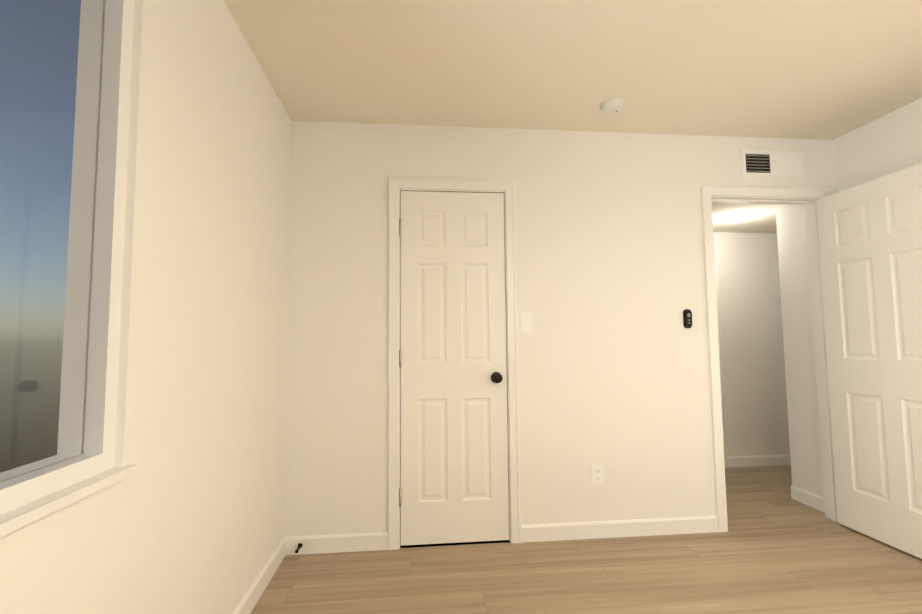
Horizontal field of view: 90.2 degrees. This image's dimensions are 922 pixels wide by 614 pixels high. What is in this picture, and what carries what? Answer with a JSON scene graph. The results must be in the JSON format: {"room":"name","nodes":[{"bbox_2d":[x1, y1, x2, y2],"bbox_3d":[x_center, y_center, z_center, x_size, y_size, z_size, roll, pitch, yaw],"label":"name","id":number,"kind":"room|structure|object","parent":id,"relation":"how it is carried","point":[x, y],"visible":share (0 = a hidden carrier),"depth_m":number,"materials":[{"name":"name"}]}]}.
{"room":"empty bedroom","nodes":[
{"label":"empty bedroom","id":0,"kind":"room"},
{"bbox_2d":[0,0,290,613],"bbox_3d":[-0.799,-0.046,0.172,0.120,2.440,4.864,0,-4,-6],"label":"wall","id":1,"kind":"structure","parent":0,"point":[187,517],"depth_m":1.47,"materials":[{"name":"white paint"}]},
{"bbox_2d":[0,0,136,536],"bbox_3d":[-0.786,-0.320,0.131,0.140,1.320,2.140,0,-4,-6],"label":"window","id":2,"kind":"structure","parent":1,"relation":"in","point":[66,475],"depth_m":1.11,"materials":[{"name":"white"}]},
{"bbox_2d":[233,537,288,613],"bbox_3d":[-0.727,1.129,0.153,0.013,0.092,4.744,0,-4,-6],"label":"baseboard","id":3,"kind":"structure","parent":1,"relation":"attached to","point":[252,596],"depth_m":2.13,"materials":[{"name":"white wood"}]},
{"bbox_2d":[284,121,836,536],"bbox_3d":[0.733,0.131,2.820,3.687,2.440,0.120,0,-4,-6],"label":"wall","id":4,"kind":"structure","parent":0,"point":[614,373],"depth_m":2.74,"materials":[{"name":"white paint"}]},
{"bbox_2d":[289,532,387,554],"bbox_3d":[-0.669,1.300,2.530,0.534,0.092,0.013,0,-4,-6],"label":"baseboard","id":5,"kind":"structure","parent":4,"relation":"attached to","point":[337,543],"depth_m":2.52,"materials":[{"name":"white wood"}]},
{"bbox_2d":[295,543,302,552],"bbox_3d":[-0.872,1.295,2.463,0.026,0.025,0.080,0,-4,-6],"label":"doorstop","id":6,"kind":"object","parent":5,"relation":"attached to","point":[300,545],"visible":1,"depth_m":2.48,"materials":[{"name":"black metal"}]},
{"bbox_2d":[399,191,508,545],"bbox_3d":[-0.045,0.325,2.690,0.627,2.025,0.168,0,-4,-6],"label":"closet door","id":7,"kind":"structure","parent":4,"relation":"in","point":[454,488],"depth_m":2.67,"materials":[{"name":"white paint"}]},
{"bbox_2d":[388,178,521,549],"bbox_3d":[-0.046,0.299,2.731,0.752,2.106,0.160,0,-4,-6],"label":"trim","id":8,"kind":"structure","parent":4,"relation":"attached to","point":[397,186],"depth_m":2.67,"materials":[{"name":"white wood"}]},
{"bbox_2d":[520,312,532,331],"bbox_3d":[0.389,0.090,2.724,0.072,0.117,0.010,0,-4,-6],"label":"light switch","id":9,"kind":"object","parent":4,"relation":"attached to","point":[526,322],"visible":1,"depth_m":2.72,"materials":[{"name":"white plastic"}]},
{"bbox_2d":[591,464,603,484],"bbox_3d":[0.803,0.982,2.701,0.072,0.117,0.007,0,-4,-6],"label":"outlet","id":10,"kind":"object","parent":4,"relation":"attached to","point":[597,471],"visible":1,"depth_m":2.70,"materials":[{"name":"white plastic"}]},
{"bbox_2d":[522,515,717,542],"bbox_3d":[0.939,1.296,2.689,1.193,0.092,0.013,0,-4,-6],"label":"baseboard","id":11,"kind":"structure","parent":4,"relation":"attached to","point":[696,524],"depth_m":2.68,"materials":[{"name":"white wood"}]},
{"bbox_2d":[683,309,691,327],"bbox_3d":[1.392,0.072,2.818,0.050,0.118,0.022,0,-4,-6],"label":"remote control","id":12,"kind":"object","parent":4,"relation":"attached to","point":[687,318],"visible":1,"depth_m":2.81,"materials":[{"name":"black plastic"}]},
{"bbox_2d":[701,186,837,532],"bbox_3d":[1.960,0.294,2.929,0.892,2.106,0.160,0,-4,-6],"label":"trim","id":13,"kind":"structure","parent":4,"relation":"attached to","point":[808,198],"depth_m":2.92,"materials":[{"name":"white wood"}]},
{"bbox_2d":[740,150,805,177],"bbox_3d":[2.009,-0.919,2.956,0.438,0.174,0.011,0,-4,-6],"label":"air vent","id":14,"kind":"object","parent":4,"relation":"in","point":[775,164],"visible":1,"depth_m":2.95,"materials":[{"name":"white plastic"}]},
{"bbox_2d":[817,163,921,558],"bbox_3d":[2.362,0.290,2.528,0.168,2.025,0.767,0,-4,-6],"label":"hall door","id":15,"kind":"structure","parent":4,"relation":"in","point":[870,237],"depth_m":2.58,"materials":[{"name":"white paint"}]},
{"bbox_2d":[223,0,921,232],"bbox_3d":[1.563,-1.071,1.774,5.140,0.410,7.434,0,-4,-6],"label":"ceiling","id":16,"kind":"structure","parent":0,"point":[814,69],"depth_m":2.15,"materials":[{"name":"beige paint"}]},
{"bbox_2d":[600,98,624,114],"bbox_3d":[0.835,-1.096,2.528,0.132,0.038,0.132,0,-4,-6],"label":"smoke detector","id":17,"kind":"object","parent":16,"relation":"attached to","point":[613,106],"visible":1,"depth_m":2.49,"materials":[{"name":"white plastic"}]},
{"bbox_2d":[250,465,921,613],"bbox_3d":[1.585,1.308,1.602,5.140,0.100,7.434,0,-4,-6],"label":"floor","id":18,"kind":"structure","parent":0,"point":[775,549],"depth_m":2.26,"materials":[{"name":"brown wood"}]},
{"bbox_2d":[713,232,789,456],"bbox_3d":[2.277,0.219,4.245,3.240,2.440,0.120,0,-4,-6],"label":"wall","id":19,"kind":"structure","parent":0,"point":[754,367],"depth_m":4.19,"materials":[{"name":"white paint"}]},
{"bbox_2d":[713,234,728,467],"bbox_3d":[1.921,0.386,4.189,0.892,2.106,0.142,0,-4,-6],"label":"trim","id":20,"kind":"structure","parent":19,"relation":"attached to","point":[722,379],"depth_m":4.16,"materials":[{"name":"white wood"}]},
{"bbox_2d":[728,454,790,467],"bbox_3d":[3.084,1.383,4.172,1.414,0.092,0.013,0,-4,-6],"label":"baseboard","id":21,"kind":"structure","parent":19,"relation":"attached to","point":[762,460],"depth_m":4.13,"materials":[{"name":"white wood"}]},
{"bbox_2d":[775,98,921,496],"bbox_3d":[2.707,-0.038,0.748,0.162,2.440,5.324,0,-4,-6],"label":"wall","id":22,"kind":"structure","parent":0,"point":[888,144],"depth_m":3.16,"materials":[{"name":"white paint"}]},
{"bbox_2d":[791,485,824,512],"bbox_3d":[2.387,1.315,3.133,0.013,0.092,0.330,0,-4,-6],"label":"baseboard","id":23,"kind":"structure","parent":22,"relation":"attached to","point":[815,501],"depth_m":3.16,"materials":[{"name":"white wood"}]}
]}

